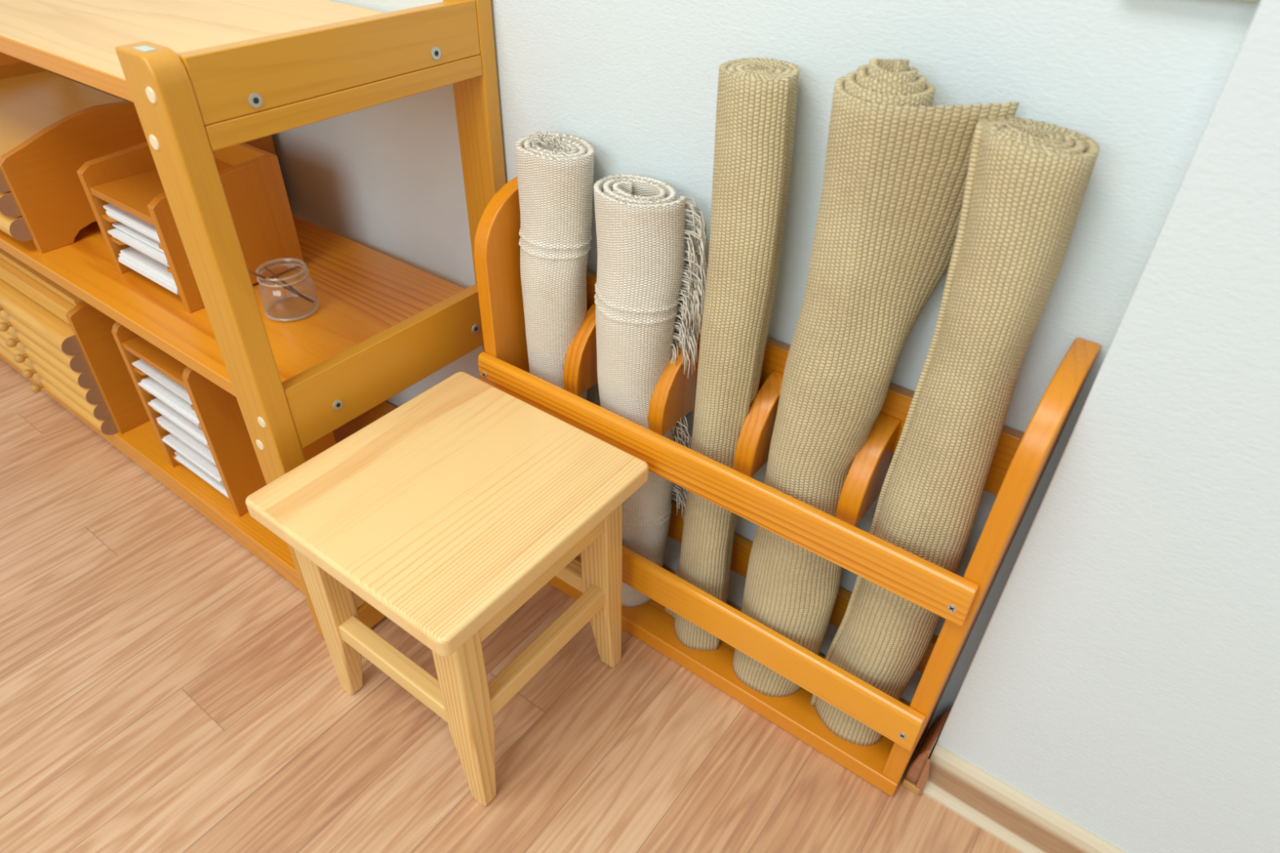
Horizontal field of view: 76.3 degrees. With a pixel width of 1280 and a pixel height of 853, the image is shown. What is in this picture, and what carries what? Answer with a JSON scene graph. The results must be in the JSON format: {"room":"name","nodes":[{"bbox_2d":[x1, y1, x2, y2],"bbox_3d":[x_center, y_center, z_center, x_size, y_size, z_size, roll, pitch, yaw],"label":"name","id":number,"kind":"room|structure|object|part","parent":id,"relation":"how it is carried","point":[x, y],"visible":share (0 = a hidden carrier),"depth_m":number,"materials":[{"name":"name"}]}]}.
{"room":"montessori preschool classroom","nodes":[
{"label":"montessori preschool classroom","id":0,"kind":"room"},
{"bbox_2d":[0,358,1020,852],"bbox_3d":[-0.977,0.974,0.298,5.616,0.072,3.348,25,44,28],"label":"floor","id":1,"kind":"structure","parent":0,"point":[164,688],"depth_m":1.02,"materials":[{"name":"laminate"}]},
{"bbox_2d":[0,0,506,639],"bbox_3d":[-0.793,-0.332,1.287,1.271,0.792,0.381,25,44,28],"label":"shelf unit","id":2,"kind":"object","parent":1,"relation":"on","point":[201,77],"visible":0.65,"depth_m":0.92,"materials":[{"name":"wood"}]},
{"bbox_2d":[0,62,146,253],"bbox_3d":[-0.991,-0.468,1.335,0.445,0.178,0.288,25,44,28],"label":"wooden box","id":3,"kind":"object","parent":2,"relation":"on","point":[51,124],"visible":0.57,"depth_m":1.21,"materials":[{"name":"brown wood"}]},
{"bbox_3d":[-0.996,-0.451,1.336,0.419,0.034,0.266,25,44,28],"label":"drawer","id":4,"kind":"part","parent":3,"relation":"part of","materials":[{"name":"brown wood"}]},
{"bbox_3d":[-0.997,-0.421,1.358,0.419,0.034,0.266,25,44,28],"label":"drawer","id":5,"kind":"part","parent":3,"relation":"part of","materials":[{"name":"brown wood"}]},
{"bbox_3d":[-1.157,-0.555,1.442,0.014,0.178,0.264,25,44,28],"label":"panel","id":6,"kind":"part","parent":3,"relation":"part of","materials":[{"name":"brown wood"}]},
{"bbox_2d":[0,248,149,435],"bbox_3d":[-0.992,-0.232,1.512,0.458,0.245,0.345,25,44,28],"label":"tray stack","id":7,"kind":"object","parent":2,"relation":"on","point":[59,340],"visible":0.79,"depth_m":1.35,"materials":[{"name":"brown wood"}]},
{"bbox_3d":[-1.086,-0.171,1.393,0.017,0.017,0.021,25,44,28],"label":"knob","id":8,"kind":"part","parent":7,"relation":"part of","materials":[{"name":"brown wood"}]},
{"bbox_3d":[-1.087,-0.146,1.413,0.017,0.017,0.021,25,44,28],"label":"knob","id":9,"kind":"part","parent":7,"relation":"part of","materials":[{"name":"brown wood"}]},
{"bbox_3d":[-1.087,-0.120,1.432,0.017,0.017,0.021,25,44,28],"label":"knob","id":10,"kind":"part","parent":7,"relation":"part of","materials":[{"name":"brown wood"}]},
{"bbox_3d":[-1.088,-0.095,1.452,0.017,0.017,0.021,25,44,28],"label":"knob","id":11,"kind":"part","parent":7,"relation":"part of","materials":[{"name":"brown wood"}]},
{"bbox_3d":[-1.089,-0.070,1.472,0.017,0.017,0.021,25,44,28],"label":"knob","id":12,"kind":"part","parent":7,"relation":"part of","materials":[{"name":"brown wood"}]},
{"bbox_3d":[-0.989,-0.275,1.477,0.432,0.032,0.304,25,44,28],"label":"drawer","id":13,"kind":"part","parent":7,"relation":"part of","materials":[{"name":"brown wood"}]},
{"bbox_3d":[-0.990,-0.249,1.497,0.432,0.032,0.304,25,44,28],"label":"drawer","id":14,"kind":"part","parent":7,"relation":"part of","materials":[{"name":"brown wood"}]},
{"bbox_3d":[-0.991,-0.224,1.516,0.432,0.032,0.304,25,44,28],"label":"drawer","id":15,"kind":"part","parent":7,"relation":"part of","materials":[{"name":"brown wood"}]},
{"bbox_3d":[-0.991,-0.198,1.536,0.432,0.032,0.304,25,44,28],"label":"drawer","id":16,"kind":"part","parent":7,"relation":"part of","materials":[{"name":"brown wood"}]},
{"bbox_3d":[-0.992,-0.172,1.556,0.432,0.032,0.304,25,44,28],"label":"drawer","id":17,"kind":"part","parent":7,"relation":"part of","materials":[{"name":"brown wood"}]},
{"bbox_3d":[-0.993,-0.147,1.575,0.432,0.032,0.304,25,44,28],"label":"drawer","id":18,"kind":"part","parent":7,"relation":"part of","materials":[{"name":"brown wood"}]},
{"bbox_3d":[-0.801,-0.156,1.425,0.014,0.238,0.303,25,44,28],"label":"panel","id":19,"kind":"part","parent":7,"relation":"part of","materials":[{"name":"brown wood"}]},
{"bbox_2d":[76,142,304,312],"bbox_3d":[-0.619,-0.294,1.132,0.193,0.165,0.177,25,44,28],"label":"organizer","id":20,"kind":"object","parent":2,"relation":"on","point":[128,180],"visible":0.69,"depth_m":1.10,"materials":[{"name":"brown wood"}]},
{"bbox_3d":[-0.690,-0.328,1.173,0.014,0.165,0.177,25,44,28],"label":"panel","id":21,"kind":"part","parent":20,"relation":"part of","materials":[{"name":"brown wood"}]},
{"bbox_2d":[107,214,160,243],"bbox_3d":[-0.621,-0.294,1.120,0.153,0.003,0.144,25,44,28],"label":"card","id":22,"kind":"object","parent":20,"relation":"in","point":[108,215],"visible":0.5,"depth_m":1.08,"materials":[{"name":"white paper"}]},
{"bbox_2d":[105,211,159,241],"bbox_3d":[-0.620,-0.296,1.117,0.153,0.003,0.145,25,44,28],"label":"card","id":23,"kind":"object","parent":22,"relation":"on","point":[146,233],"visible":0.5,"depth_m":1.07,"materials":[{"name":"white paper"}]},
{"bbox_2d":[105,208,158,237],"bbox_3d":[-0.620,-0.300,1.116,0.153,0.003,0.143,25,44,28],"label":"card","id":24,"kind":"object","parent":23,"relation":"on","point":[105,209],"visible":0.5,"depth_m":1.07,"materials":[{"name":"white paper"}]},
{"bbox_2d":[102,204,157,235],"bbox_3d":[-0.622,-0.303,1.114,0.153,0.003,0.144,25,44,28],"label":"card","id":25,"kind":"object","parent":24,"relation":"on","point":[110,207],"visible":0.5,"depth_m":1.07,"materials":[{"name":"white paper"}]},
{"bbox_2d":[118,259,178,294],"bbox_3d":[-0.626,-0.241,1.158,0.153,0.003,0.152,25,44,28],"label":"card","id":26,"kind":"object","parent":20,"relation":"in","point":[119,260],"visible":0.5,"depth_m":1.11,"materials":[{"name":"white paper"}]},
{"bbox_2d":[118,256,178,292],"bbox_3d":[-0.624,-0.243,1.155,0.153,0.003,0.152,25,44,28],"label":"card","id":27,"kind":"object","parent":26,"relation":"on","point":[120,258],"visible":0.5,"depth_m":1.10,"materials":[{"name":"white paper"}]},
{"bbox_2d":[119,253,177,288],"bbox_3d":[-0.624,-0.247,1.155,0.153,0.003,0.149,25,44,28],"label":"card","id":28,"kind":"object","parent":27,"relation":"on","point":[144,268],"visible":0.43,"depth_m":1.11,"materials":[{"name":"white paper"}]},
{"bbox_2d":[120,246,174,282],"bbox_3d":[-0.624,-0.251,1.154,0.153,0.003,0.145,25,44,28],"label":"card","id":29,"kind":"object","parent":28,"relation":"on","point":[141,258],"visible":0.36,"depth_m":1.12,"materials":[{"name":"white paper"}]},
{"bbox_3d":[-0.547,-0.260,1.090,0.014,0.165,0.177,25,44,28],"label":"panel","id":30,"kind":"part","parent":20,"relation":"part of","materials":[{"name":"brown wood"}]},
{"bbox_3d":[-0.620,-0.268,1.141,0.153,0.003,0.140,25,44,28],"label":"card","id":31,"kind":"object","parent":20,"relation":"in","visible":0},
{"bbox_2d":[111,235,169,267],"bbox_3d":[-0.624,-0.270,1.138,0.153,0.003,0.148,25,44,28],"label":"card","id":32,"kind":"object","parent":31,"relation":"on","point":[112,235],"visible":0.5,"depth_m":1.09,"materials":[{"name":"white paper"}]},
{"bbox_3d":[-0.621,-0.275,1.138,0.153,0.003,0.140,25,44,28],"label":"card","id":33,"kind":"object","parent":32,"relation":"on","visible":0},
{"bbox_2d":[107,227,168,265],"bbox_3d":[-0.623,-0.274,1.131,0.153,0.003,0.152,25,44,28],"label":"card","id":34,"kind":"object","parent":33,"relation":"on","point":[148,250],"visible":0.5,"depth_m":1.08,"materials":[{"name":"white paper"}]},
{"bbox_3d":[-0.617,-0.280,1.133,0.153,0.003,0.137,25,44,28],"label":"card","id":35,"kind":"object","parent":34,"relation":"on","visible":0},
{"bbox_2d":[111,222,164,253],"bbox_3d":[-0.620,-0.282,1.129,0.153,0.003,0.143,25,44,28],"label":"card","id":36,"kind":"object","parent":35,"relation":"on","point":[119,225],"visible":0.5,"depth_m":1.09,"materials":[{"name":"white paper"}]},
{"bbox_3d":[-0.411,-0.007,0.902,0.056,0.765,0.029,25,44,28],"label":"post","id":37,"kind":"part","parent":2,"relation":"part of","materials":[{"name":"orange wood"}]},
{"bbox_2d":[111,321,336,516],"bbox_3d":[-0.635,-0.051,1.268,0.202,0.270,0.184,25,44,28],"label":"organizer","id":38,"kind":"object","parent":2,"relation":"on","point":[219,414],"visible":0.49,"depth_m":1.19,"materials":[{"name":"brown wood"}]},
{"bbox_3d":[-0.710,-0.086,1.312,0.014,0.270,0.184,25,44,28],"label":"panel","id":39,"kind":"part","parent":38,"relation":"part of","materials":[{"name":"brown wood"}]},
{"bbox_2d":[153,408,208,447],"bbox_3d":[-0.636,-0.036,1.264,0.163,0.003,0.155,25,44,28],"label":"card","id":40,"kind":"object","parent":38,"relation":"in","point":[153,408],"visible":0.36,"depth_m":1.21,"materials":[{"name":"white paper"}]},
{"bbox_3d":[-0.634,-0.040,1.263,0.163,0.003,0.148,25,44,28],"label":"card","id":41,"kind":"object","parent":40,"relation":"on","visible":0},
{"bbox_2d":[147,401,208,445],"bbox_3d":[-0.640,-0.042,1.260,0.163,0.003,0.158,25,44,28],"label":"card","id":42,"kind":"object","parent":41,"relation":"on","point":[150,403],"visible":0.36,"depth_m":1.21,"materials":[{"name":"white paper"}]},
{"bbox_2d":[151,397,205,439],"bbox_3d":[-0.635,-0.044,1.257,0.163,0.003,0.154,25,44,28],"label":"card","id":43,"kind":"object","parent":42,"relation":"on","point":[157,402],"visible":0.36,"depth_m":1.21,"materials":[{"name":"white paper"}]},
{"bbox_2d":[160,425,216,465],"bbox_3d":[-0.636,-0.008,1.284,0.163,0.003,0.155,25,44,28],"label":"card","id":44,"kind":"object","parent":38,"relation":"in","point":[161,425],"visible":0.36,"depth_m":1.24,"materials":[{"name":"white paper"}]},
{"bbox_3d":[-0.639,-0.013,1.285,0.163,0.003,0.151,25,44,28],"label":"card","id":45,"kind":"object","parent":44,"relation":"on","visible":0},
{"bbox_2d":[157,421,215,463],"bbox_3d":[-0.638,-0.014,1.280,0.163,0.003,0.157,25,44,28],"label":"card","id":46,"kind":"object","parent":45,"relation":"on","point":[159,423],"visible":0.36,"depth_m":1.23,"materials":[{"name":"white paper"}]},
{"bbox_2d":[155,415,214,461],"bbox_3d":[-0.640,-0.018,1.279,0.163,0.003,0.156,25,44,28],"label":"card","id":47,"kind":"object","parent":46,"relation":"on","point":[162,420],"visible":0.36,"depth_m":1.23,"materials":[{"name":"white paper"}]},
{"bbox_2d":[174,456,229,498],"bbox_3d":[-0.639,0.045,1.327,0.163,0.003,0.154,25,44,28],"label":"card","id":48,"kind":"object","parent":38,"relation":"in","point":[186,464],"visible":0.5,"depth_m":1.28,"materials":[{"name":"white paper"}]},
{"bbox_3d":[-0.639,0.040,1.327,0.163,0.003,0.150,25,44,28],"label":"card","id":49,"kind":"object","parent":48,"relation":"on","visible":0},
{"bbox_2d":[174,451,226,491],"bbox_3d":[-0.639,0.037,1.324,0.163,0.003,0.151,25,44,28],"label":"card","id":50,"kind":"object","parent":49,"relation":"on","point":[220,484],"visible":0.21,"depth_m":1.28,"materials":[{"name":"white paper"}]},
{"bbox_3d":[-0.559,-0.015,1.224,0.014,0.270,0.184,25,44,28],"label":"panel","id":51,"kind":"part","parent":38,"relation":"part of","materials":[{"name":"brown wood"}]},
{"bbox_3d":[-0.634,-0.093,1.224,0.163,0.003,0.148,25,44,28],"label":"card","id":52,"kind":"object","parent":38,"relation":"in","visible":0},
{"bbox_3d":[-0.635,-0.095,1.221,0.163,0.003,0.151,25,44,28],"label":"card","id":53,"kind":"object","parent":52,"relation":"on","visible":0},
{"bbox_3d":[-0.635,-0.098,1.219,0.163,0.003,0.151,25,44,28],"label":"card","id":54,"kind":"object","parent":53,"relation":"on","visible":0},
{"bbox_2d":[132,359,192,404],"bbox_3d":[-0.637,-0.099,1.215,0.163,0.003,0.157,25,44,28],"label":"card","id":55,"kind":"object","parent":54,"relation":"on","point":[175,388],"visible":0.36,"depth_m":1.17,"materials":[{"name":"white paper"}]},
{"bbox_3d":[-0.632,-0.065,1.245,0.163,0.003,0.146,25,44,28],"label":"card","id":56,"kind":"object","parent":38,"relation":"in","visible":0},
{"bbox_3d":[-0.634,-0.067,1.242,0.163,0.003,0.150,25,44,28],"label":"card","id":57,"kind":"object","parent":56,"relation":"on","visible":0},
{"bbox_3d":[-0.638,-0.069,1.238,0.163,0.003,0.158,25,44,28],"label":"card","id":58,"kind":"object","parent":57,"relation":"on","visible":0},
{"bbox_2d":[137,381,199,426],"bbox_3d":[-0.639,-0.071,1.235,0.163,0.003,0.160,25,44,28],"label":"card","id":59,"kind":"object","parent":58,"relation":"on","point":[141,384],"visible":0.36,"depth_m":1.18,"materials":[{"name":"white paper"}]},
{"bbox_2d":[141,376,198,420],"bbox_3d":[-0.636,-0.074,1.234,0.163,0.003,0.155,25,44,28],"label":"card","id":60,"kind":"object","parent":59,"relation":"on","point":[148,381],"visible":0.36,"depth_m":1.19,"materials":[{"name":"white paper"}]},
{"bbox_3d":[-0.636,0.018,1.307,0.163,0.003,0.149,25,44,28],"label":"card","id":61,"kind":"object","parent":38,"relation":"in","visible":0},
{"bbox_3d":[-0.641,0.016,1.304,0.163,0.003,0.157,25,44,28],"label":"card","id":62,"kind":"object","parent":61,"relation":"on","visible":0},
{"bbox_2d":[161,438,222,482],"bbox_3d":[-0.642,0.013,1.301,0.163,0.003,0.160,25,44,28],"label":"card","id":63,"kind":"object","parent":62,"relation":"on","point":[162,439],"visible":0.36,"depth_m":1.25,"materials":[{"name":"white paper"}]},
{"bbox_2d":[163,433,222,480],"bbox_3d":[-0.639,0.011,1.298,0.163,0.003,0.158,25,44,28],"label":"card","id":64,"kind":"object","parent":63,"relation":"on","point":[171,438],"visible":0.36,"depth_m":1.25,"materials":[{"name":"white paper"}]},
{"bbox_2d":[253,97,258,103],"bbox_3d":[-0.343,-0.291,0.728,0.001,0.005,0.005,25,44,28],"label":"socket","id":65,"kind":"object","parent":2,"relation":"attached to","point":[255,100],"depth_m":0.73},
{"bbox_2d":[244,135,276,155],"bbox_3d":[-0.659,-0.428,1.294,0.138,0.176,0.097,25,44,28],"label":"wooden box","id":66,"kind":"object","parent":2,"relation":"on","point":[265,144],"visible":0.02,"depth_m":1.27,"materials":[{"name":"brown wood"}]},
{"bbox_3d":[-0.283,-0.363,0.795,0.017,0.056,0.329,25,44,28],"label":"rail","id":67,"kind":"part","parent":2,"relation":"part of","materials":[{"name":"orange wood"}]},
{"bbox_3d":[-0.283,-0.332,0.818,0.018,0.022,0.329,25,44,28],"label":"rail","id":68,"kind":"part","parent":2,"relation":"part of","materials":[{"name":"orange wood"}]},
{"bbox_3d":[-0.297,0.192,1.223,0.017,0.046,0.329,25,44,28],"label":"rail","id":69,"kind":"part","parent":2,"relation":"part of","materials":[{"name":"orange wood"}]},
{"bbox_3d":[-0.290,-0.088,1.007,0.017,0.081,0.329,25,44,28],"label":"rail","id":70,"kind":"part","parent":2,"relation":"part of","materials":[{"name":"orange wood"}]},
{"bbox_3d":[-0.199,-0.189,1.121,0.056,0.792,0.022,25,44,28],"label":"post","id":71,"kind":"part","parent":2,"relation":"part of","materials":[{"name":"orange wood"}]},
{"bbox_3d":[-0.465,-0.180,1.074,0.071,0.062,0.070,25,44,28],"label":"glass jar","id":72,"kind":"object","parent":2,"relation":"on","visible":0},
{"bbox_2d":[247,269,314,302],"bbox_3d":[-0.464,-0.181,1.048,0.075,0.072,0.003,-22,43,-27],"label":"stick","id":73,"kind":"object","parent":72,"relation":"in","point":[249,271],"visible":0.84,"depth_m":1.05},
{"bbox_2d":[263,266,307,301],"bbox_3d":[-0.457,-0.184,1.054,0.003,0.072,0.053,17,40,20],"label":"stick","id":74,"kind":"object","parent":72,"relation":"in","point":[264,268],"visible":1,"depth_m":1.04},
{"bbox_2d":[245,371,648,806],"bbox_3d":[-0.203,0.198,0.977,0.301,0.356,0.307,25,44,28],"label":"stool","id":75,"kind":"object","parent":1,"relation":"on","point":[447,512],"visible":1,"depth_m":0.86,"materials":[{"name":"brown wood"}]},
{"bbox_3d":[-0.365,0.212,0.973,0.042,0.332,0.033,25,44,28],"label":"leg","id":76,"kind":"part","parent":75,"relation":"part of","materials":[{"name":"brown wood"}]},
{"bbox_3d":[-0.199,0.067,0.875,0.301,0.024,0.307,25,44,28],"label":"seat","id":77,"kind":"part","parent":75,"relation":"part of","materials":[{"name":"brown wood"}]},
{"bbox_3d":[-0.183,0.298,0.868,0.042,0.332,0.033,25,44,28],"label":"leg","id":78,"kind":"part","parent":75,"relation":"part of","materials":[{"name":"brown wood"}]},
{"bbox_3d":[-0.047,0.189,1.014,0.042,0.332,0.033,25,44,28],"label":"leg","id":79,"kind":"part","parent":75,"relation":"part of","materials":[{"name":"brown wood"}]},
{"bbox_2d":[473,176,1101,796],"bbox_3d":[0.087,0.070,0.969,0.642,0.581,0.126,25,44,28],"label":"rack","id":80,"kind":"object","parent":1,"relation":"on","point":[1020,462],"visible":0.66,"depth_m":0.91,"materials":[{"name":"brown wood"}]},
{"bbox_3d":[-0.157,-0.062,1.108,0.021,0.552,0.112,25,44,28],"label":"panel","id":81,"kind":"part","parent":80,"relation":"part of","materials":[{"name":"orange wood"}]},
{"bbox_2d":[515,130,594,559],"bbox_3d":[-0.101,-0.066,1.063,0.093,0.616,0.094,25,44,28],"label":"rolled rug","id":82,"kind":"object","parent":80,"relation":"on","point":[555,171],"visible":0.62,"depth_m":0.92,"materials":[{"name":"fabric"}]},
{"bbox_2d":[593,173,707,607],"bbox_3d":[0.004,0.000,1.004,0.138,0.588,0.089,25,44,28],"label":"rolled rug","id":83,"kind":"object","parent":80,"relation":"on","point":[642,273],"visible":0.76,"depth_m":0.88,"materials":[{"name":"fabric"}]},
{"bbox_3d":[0.051,0.047,0.898,0.633,0.051,0.012,25,44,28],"label":"rail","id":84,"kind":"part","parent":80,"relation":"part of","materials":[{"name":"brown wood"}]},
{"bbox_2d":[665,57,799,650],"bbox_3d":[0.095,-0.014,0.912,0.086,0.725,0.095,-10,39,-15],"label":"rolled rug","id":85,"kind":"object","parent":80,"relation":"on","point":[757,98],"visible":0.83,"depth_m":0.78,"materials":[{"name":"beige fabric"}]},
{"bbox_3d":[0.081,0.284,1.143,0.631,0.029,0.114,25,44,28],"label":"board","id":86,"kind":"part","parent":80,"relation":"part of","materials":[{"name":"orange wood"}]},
{"bbox_3d":[0.047,0.213,1.027,0.633,0.057,0.012,25,44,28],"label":"rail","id":87,"kind":"part","parent":80,"relation":"part of","materials":[{"name":"brown wood"}]},
{"bbox_2d":[732,58,1018,697],"bbox_3d":[0.200,0.027,0.842,0.139,0.750,0.098,25,44,28],"label":"rolled rug","id":88,"kind":"object","parent":80,"relation":"in","point":[896,165],"visible":0.77,"depth_m":0.71,"materials":[{"name":"beige fabric"}]},
{"bbox_2d":[810,117,1099,746],"bbox_3d":[0.281,0.076,0.805,0.092,0.722,0.100,-19,42,-25],"label":"rolled rug","id":89,"kind":"object","parent":80,"relation":"on","point":[1027,181],"visible":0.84,"depth_m":0.69,"materials":[{"name":"beige fabric"}]},
{"bbox_3d":[0.336,0.171,0.823,0.031,0.552,0.112,25,44,28],"label":"panel","id":90,"kind":"part","parent":80,"relation":"part of","materials":[{"name":"orange wood"}]},
{"bbox_2d":[271,0,1261,728],"bbox_3d":[-0.867,-1.276,1.034,3.408,2.592,0.108,25,44,28],"label":"wall","id":91,"kind":"structure","parent":0,"point":[637,81],"depth_m":0.77,"materials":[{"name":"paint"}]},
{"bbox_2d":[902,711,949,795],"bbox_3d":[0.347,0.388,0.976,0.024,0.080,0.073,25,44,28],"label":"baseboard corner","id":92,"kind":"structure","parent":91,"relation":"attached to","point":[916,779],"depth_m":0.96,"materials":[{"name":"brown wood"}]},
{"bbox_2d":[928,0,1279,852],"bbox_3d":[1.336,-0.212,-0.270,2.280,2.592,0.172,25,44,28],"label":"wall","id":93,"kind":"structure","parent":0,"point":[1122,677],"depth_m":0.68,"materials":[{"name":"paint"}]},
{"bbox_2d":[922,743,1126,852],"bbox_3d":[1.224,0.820,0.455,2.207,0.067,0.024,25,44,28],"label":"baseboard","id":94,"kind":"structure","parent":93,"relation":"attached to","point":[999,809],"depth_m":0.92,"materials":[{"name":"beige wood"}]}
]}

